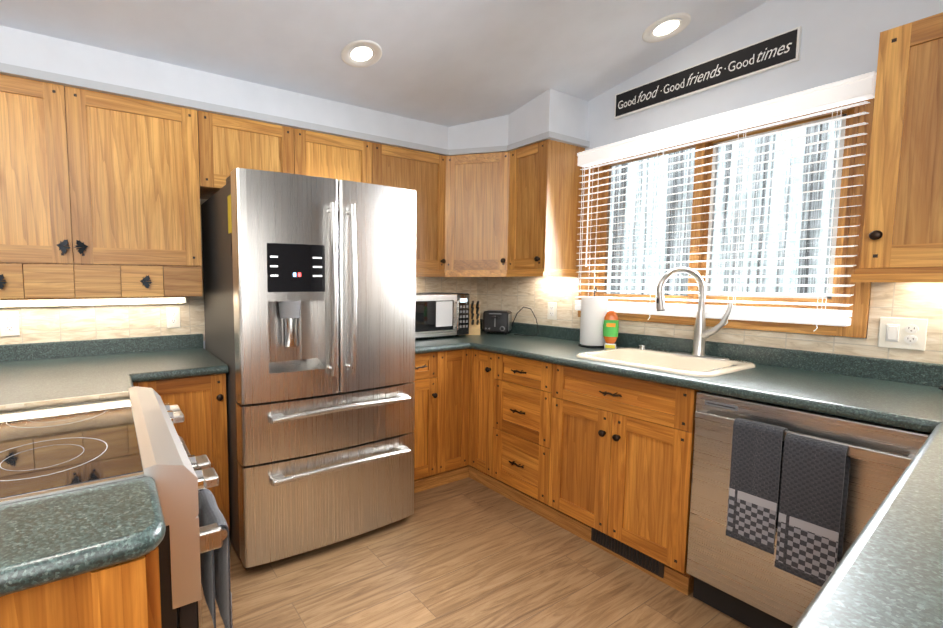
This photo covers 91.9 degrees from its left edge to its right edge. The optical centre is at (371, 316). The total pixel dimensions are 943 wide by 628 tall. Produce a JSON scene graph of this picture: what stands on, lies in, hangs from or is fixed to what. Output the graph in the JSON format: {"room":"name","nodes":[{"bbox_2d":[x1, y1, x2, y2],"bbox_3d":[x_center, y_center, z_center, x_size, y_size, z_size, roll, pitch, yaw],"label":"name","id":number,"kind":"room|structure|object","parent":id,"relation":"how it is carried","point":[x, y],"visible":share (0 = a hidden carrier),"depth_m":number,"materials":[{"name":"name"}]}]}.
{"room":"kitchen","nodes":[
{"label":"kitchen","id":0,"kind":"room"},
{"bbox_2d":[0,0,768,126],"bbox_3d":[-0.284,-1.460,-0.625,6.400,1.129,6.200,-3,5,-30],"label":"ceiling","id":1,"kind":"structure","parent":0,"point":[448,63],"depth_m":2.06,"materials":[{"name":"paint"}]},
{"bbox_2d":[0,25,587,149],"bbox_3d":[-1.569,-1.115,1.590,6.200,0.288,0.935,-3,5,-30],"label":"soffit","id":2,"kind":"structure","parent":1,"relation":"attached to","point":[552,110],"depth_m":2.34,"materials":[{"name":"paint"}]},
{"bbox_2d":[341,40,381,67],"bbox_3d":[-0.047,-1.271,2.123,0.196,0.075,0.194,-3,5,-30],"label":"recessed light","id":3,"kind":"object","parent":1,"relation":"in","point":[362,55],"visible":0.94,"depth_m":2.12,"materials":[{"name":"white plastic"}]},
{"bbox_2d":[642,12,690,42],"bbox_3d":[1.402,-1.392,2.119,0.196,0.075,0.194,-3,5,-30],"label":"recessed light","id":4,"kind":"object","parent":1,"relation":"in","point":[671,28],"visible":0.98,"depth_m":2.12,"materials":[{"name":"white plastic"}]},
{"bbox_2d":[201,477,749,627],"bbox_3d":[-0.284,1.354,-0.405,6.400,0.060,6.200,-3,5,-30],"label":"floor","id":5,"kind":"structure","parent":0,"point":[468,552],"depth_m":1.92,"materials":[{"name":"wood"}]},
{"bbox_2d":[0,546,161,627],"bbox_3d":[-1.087,0.746,1.415,0.668,0.869,1.970,-3,5,-30],"label":"base cabinet","id":6,"kind":"object","parent":5,"relation":"on","point":[124,595],"visible":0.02,"depth_m":0.66,"materials":[{"name":"brown wood"}]},
{"bbox_2d":[0,386,232,627],"bbox_3d":[-0.815,0.723,1.127,0.753,0.900,0.767,-3,5,-30],"label":"range","id":7,"kind":"object","parent":5,"relation":"on","point":[56,446],"visible":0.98,"depth_m":0.98,"materials":[{"name":"silver metal"}]},
{"bbox_2d":[198,489,232,627],"bbox_3d":[-0.388,0.603,1.093,0.041,0.290,0.202,-3,5,-30],"label":"towel","id":8,"kind":"object","parent":7,"relation":"hanging from","point":[215,562],"depth_m":1.05,"materials":[{"name":"grey fabric"}]},
{"bbox_2d":[133,373,229,530],"bbox_3d":[-0.992,0.681,2.241,0.401,0.869,0.638,-3,5,-30],"label":"base cabinet","id":9,"kind":"object","parent":5,"relation":"on","point":[201,403],"visible":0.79,"depth_m":2.03,"materials":[{"name":"brown wood"}]},
{"bbox_2d":[201,168,415,568],"bbox_3d":[-0.341,0.226,2.402,0.904,1.752,0.899,-3,5,-30],"label":"refrigerator","id":10,"kind":"object","parent":5,"relation":"on","point":[309,295],"visible":0.98,"depth_m":2.03,"materials":[{"name":"grey metal"}]},
{"bbox_2d":[413,353,428,492],"bbox_3d":[0.147,0.627,2.929,0.373,0.868,0.606,-3,5,-30],"label":"base cabinet","id":11,"kind":"object","parent":5,"relation":"on","point":[421,430],"depth_m":2.68,"materials":[{"name":"brown wood"}]},
{"bbox_2d":[429,349,468,488],"bbox_3d":[0.361,0.621,3.012,0.353,0.868,0.678,-3,5,-30],"label":"base cabinet","id":12,"kind":"object","parent":5,"relation":"on","point":[448,370],"depth_m":2.79,"materials":[{"name":"brown wood"}]},
{"bbox_2d":[469,349,492,489],"bbox_3d":[0.916,0.627,2.925,0.697,0.868,0.222,-3,5,-30],"label":"base cabinet","id":13,"kind":"object","parent":5,"relation":"on","point":[480,362],"depth_m":2.79,"materials":[{"name":"brown wood"}]},
{"bbox_2d":[686,391,930,627],"bbox_3d":[1.628,0.730,1.640,0.666,0.866,0.594,-3,5,-30],"label":"dishwasher","id":14,"kind":"object","parent":5,"relation":"on","point":[785,502],"visible":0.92,"depth_m":1.50,"materials":[{"name":"silver metal"}]},
{"bbox_2d":[726,418,850,586],"bbox_3d":[1.367,0.599,1.478,0.060,0.464,0.282,-3,5,-30],"label":"dish towels","id":15,"kind":"object","parent":14,"relation":"hanging from","point":[795,484],"depth_m":1.44,"materials":[{"name":"grey fabric"}]},
{"bbox_3d":[-0.125,0.866,-0.125,5.597,0.869,0.665,-3,5,-30],"label":"base cabinet","id":16,"kind":"object","parent":5,"relation":"on","visible":0},
{"bbox_2d":[0,477,165,596],"bbox_3d":[-0.616,0.349,0.633,0.578,0.038,0.227,-3,5,-30],"label":"countertop","id":17,"kind":"structure","parent":16,"relation":"on","point":[44,540],"depth_m":0.68,"materials":[{"name":"green stone"}]},
{"bbox_2d":[0,334,227,402],"bbox_3d":[-1.233,0.197,2.057,0.968,0.120,0.648,-3,5,-30],"label":"countertop","id":18,"kind":"structure","parent":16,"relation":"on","point":[43,370],"depth_m":2.05,"materials":[{"name":"green stone"}]},
{"bbox_2d":[415,335,467,353],"bbox_3d":[0.212,0.130,2.905,0.538,0.120,0.648,-3,5,-30],"label":"countertop","id":19,"kind":"structure","parent":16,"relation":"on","point":[444,343],"depth_m":2.75,"materials":[{"name":"green stone"}]},
{"bbox_2d":[415,292,469,338],"bbox_3d":[0.375,-0.014,3.094,0.525,0.299,0.393,-3,5,-30],"label":"microwave","id":20,"kind":"object","parent":19,"relation":"on","point":[439,314],"visible":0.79,"depth_m":2.96,"materials":[{"name":"grey metal"}]},
{"bbox_2d":[468,267,942,418],"bbox_3d":[1.196,0.058,2.426,0.678,0.640,2.460,-3,5,-30],"label":"countertop","id":21,"kind":"structure","parent":16,"relation":"on","point":[848,386],"depth_m":1.92,"materials":[{"name":"green stone"}]},
{"bbox_2d":[467,301,479,334],"bbox_3d":[0.726,0.003,3.222,0.110,0.245,0.211,1,5,8],"label":"knife block","id":22,"kind":"object","parent":21,"relation":"on","point":[474,319],"visible":0.71,"depth_m":3.17,"materials":[{"name":"brown wood"}]},
{"bbox_2d":[483,307,538,335],"bbox_3d":[0.973,0.028,3.191,0.205,0.202,0.396,-3,5,-30],"label":"toaster","id":23,"kind":"object","parent":21,"relation":"on","point":[498,321],"visible":1,"depth_m":3.20,"materials":[{"name":"black plastic"}]},
{"bbox_2d":[578,287,606,347],"bbox_3d":[1.296,0.000,2.599,0.152,0.348,0.152,-3,5,-30],"label":"paper towel","id":24,"kind":"object","parent":21,"relation":"on","point":[593,310],"visible":0.94,"depth_m":2.55,"materials":[{"name":"white paper"}]},
{"bbox_2d":[603,311,618,348],"bbox_3d":[1.343,0.075,2.502,0.061,0.215,0.071,-3,5,-30],"label":"dish soap","id":25,"kind":"object","parent":21,"relation":"on","point":[610,328],"visible":0.98,"depth_m":2.48,"materials":[{"name":"multicoloured plastic"}]},
{"bbox_2d":[576,344,755,376],"bbox_3d":[1.402,0.290,2.152,0.571,0.221,0.600,-3,5,-30],"label":"sink","id":26,"kind":"object","parent":21,"relation":"in","point":[676,359],"depth_m":2.17,"materials":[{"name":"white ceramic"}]},
{"bbox_2d":[656,267,732,359],"bbox_3d":[1.528,-0.020,2.120,0.229,0.435,0.250,-3,5,-30],"label":"faucet","id":27,"kind":"object","parent":21,"relation":"on","point":[700,332],"depth_m":2.15,"materials":[{"name":"silver metal"}]},
{"bbox_2d":[793,383,942,627],"bbox_3d":[-0.122,0.371,-0.167,5.598,0.120,0.697,-3,5,-30],"label":"countertop","id":28,"kind":"structure","parent":16,"relation":"on","point":[888,571],"depth_m":0.62,"materials":[{"name":"green"}]},
{"bbox_2d":[585,0,942,338],"bbox_3d":[2.455,-0.592,1.003,0.100,3.600,6.100,-3,5,-30],"label":"wall","id":29,"kind":"structure","parent":0,"point":[840,39],"depth_m":1.98,"materials":[{"name":"paint"}]},
{"bbox_2d":[0,63,451,155],"bbox_3d":[-1.708,-0.995,1.836,6.200,0.034,0.390,-3,5,-30],"label":"trim","id":30,"kind":"structure","parent":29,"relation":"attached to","point":[50,77],"depth_m":2.14,"materials":[{"name":"grey wood"}]},
{"bbox_2d":[448,131,589,155],"bbox_3d":[0.932,-1.073,2.834,0.635,0.034,0.563,-3,5,-30],"label":"trim","id":31,"kind":"structure","parent":29,"relation":"attached to","point":[550,135],"depth_m":2.74,"materials":[{"name":"grey wood"}]},
{"bbox_2d":[614,26,801,118],"bbox_3d":[1.624,-1.195,2.246,0.022,0.136,0.804,-3,5,-30],"label":"sign board","id":32,"kind":"object","parent":29,"relation":"attached to","point":[774,52],"visible":1,"depth_m":2.16,"materials":[{"name":"black painted wood"},{"name":"white paint"}]},
{"bbox_2d":[477,276,942,363],"bbox_3d":[2.028,-0.002,1.670,0.008,0.420,4.600,-3,5,-30],"label":"wall tile","id":33,"kind":"structure","parent":29,"relation":"attached to","point":[917,300],"depth_m":2.03,"materials":[{"name":"beige tile"}]},
{"bbox_2d":[547,302,556,319],"bbox_3d":[1.224,-0.039,3.020,0.010,0.118,0.072,-3,5,-30],"label":"electrical outlet plate","id":34,"kind":"object","parent":33,"relation":"attached to","point":[552,306],"depth_m":3.01,"materials":[{"name":"white plastic"}]},
{"bbox_2d":[878,317,927,350],"bbox_3d":[2.009,0.063,1.687,0.012,0.118,0.118,-3,5,-30],"label":"electrical outlet plate","id":35,"kind":"object","parent":33,"relation":"attached to","point":[904,333],"depth_m":1.68,"materials":[{"name":"white plastic"}]},
{"bbox_2d":[578,98,873,337],"bbox_3d":[1.687,-0.456,2.295,0.128,0.996,1.258,-3,5,-30],"label":"window","id":36,"kind":"structure","parent":29,"relation":"in","point":[859,299],"depth_m":2.15,"materials":[{"name":"brown wood"}]},
{"bbox_2d":[575,71,876,330],"bbox_3d":[1.593,-0.465,2.239,0.081,0.986,1.227,-3,5,-30],"label":"window blind","id":37,"kind":"object","parent":36,"relation":"attached to","point":[855,89],"visible":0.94,"depth_m":2.04,"materials":[{"name":"white plastic"}]},
{"bbox_2d":[850,12,942,281],"bbox_3d":[2.130,-0.500,1.086,0.378,0.831,1.213,-3,5,-30],"label":"upper cabinet","id":38,"kind":"object","parent":29,"relation":"attached to","point":[902,240],"visible":1,"depth_m":1.45,"materials":[{"name":"brown wood"}]},
{"bbox_3d":[-1.832,-0.675,2.072,6.400,3.600,0.100,-3,5,-30],"label":"wall","id":39,"kind":"structure","parent":0,"visible":0},
{"bbox_2d":[0,74,203,298],"bbox_3d":[-1.426,-0.547,2.058,1.145,0.914,0.347,-3,5,-30],"label":"upper cabinet","id":40,"kind":"object","parent":39,"relation":"attached to","point":[102,195],"depth_m":1.98,"materials":[{"name":"brown wood"}]},
{"bbox_2d":[0,297,186,306],"bbox_3d":[-1.846,-0.057,2.021,1.875,0.035,0.037,-3,5,-30],"label":"under-cabinet light","id":41,"kind":"object","parent":40,"relation":"attached to","point":[78,302],"visible":1,"depth_m":2.25,"materials":[{"name":"white plastic"}]},
{"bbox_2d":[0,199,476,344],"bbox_3d":[-1.805,-0.248,2.059,6.200,0.850,0.008,-3,5,-30],"label":"wall tile","id":42,"kind":"structure","parent":39,"relation":"attached to","point":[57,323],"depth_m":2.35,"materials":[{"name":"beige tile"}]},
{"bbox_2d":[0,311,19,335],"bbox_3d":[-1.723,0.033,2.118,0.072,0.118,0.010,-3,5,-30],"label":"electrical outlet plate","id":43,"kind":"object","parent":42,"relation":"attached to","point":[9,323],"depth_m":2.12,"materials":[{"name":"white plastic"}]},
{"bbox_2d":[166,307,180,327],"bbox_3d":[-1.104,0.005,2.482,0.072,0.118,0.010,-3,5,-30],"label":"electrical outlet plate","id":44,"kind":"object","parent":42,"relation":"attached to","point":[172,313],"depth_m":2.48,"materials":[{"name":"white plastic"}]},
{"bbox_2d":[200,111,307,198],"bbox_3d":[-0.691,-0.851,2.469,0.561,0.372,0.347,-3,5,-30],"label":"upper cabinet","id":45,"kind":"object","parent":39,"relation":"attached to","point":[230,143],"depth_m":2.30,"materials":[{"name":"brown wood"}]},
{"bbox_2d":[308,131,371,183],"bbox_3d":[-0.326,-0.868,2.683,0.561,0.372,0.347,-3,5,-30],"label":"upper cabinet","id":46,"kind":"object","parent":39,"relation":"attached to","point":[329,156],"depth_m":2.57,"materials":[{"name":"brown wood"}]},
{"bbox_2d":[372,143,443,273],"bbox_3d":[0.196,-0.695,2.981,0.625,0.763,0.389,-3,5,-30],"label":"upper cabinet","id":47,"kind":"object","parent":39,"relation":"attached to","point":[421,172],"depth_m":2.89,"materials":[{"name":"brown wood"}]},
{"bbox_2d":[440,151,515,273],"bbox_3d":[0.740,-0.706,3.125,0.694,0.763,0.693,-3,5,-30],"label":"upper cabinet","id":48,"kind":"object","parent":39,"relation":"attached to","point":[476,216],"depth_m":2.94,"materials":[{"name":"brown wood"}]},
{"bbox_2d":[508,139,584,273],"bbox_3d":[1.076,-0.685,2.856,0.390,0.763,0.345,-3,5,-30],"label":"upper cabinet","id":49,"kind":"object","parent":39,"relation":"attached to","point":[546,175],"depth_m":2.72,"materials":[{"name":"brown wood"}]}
]}

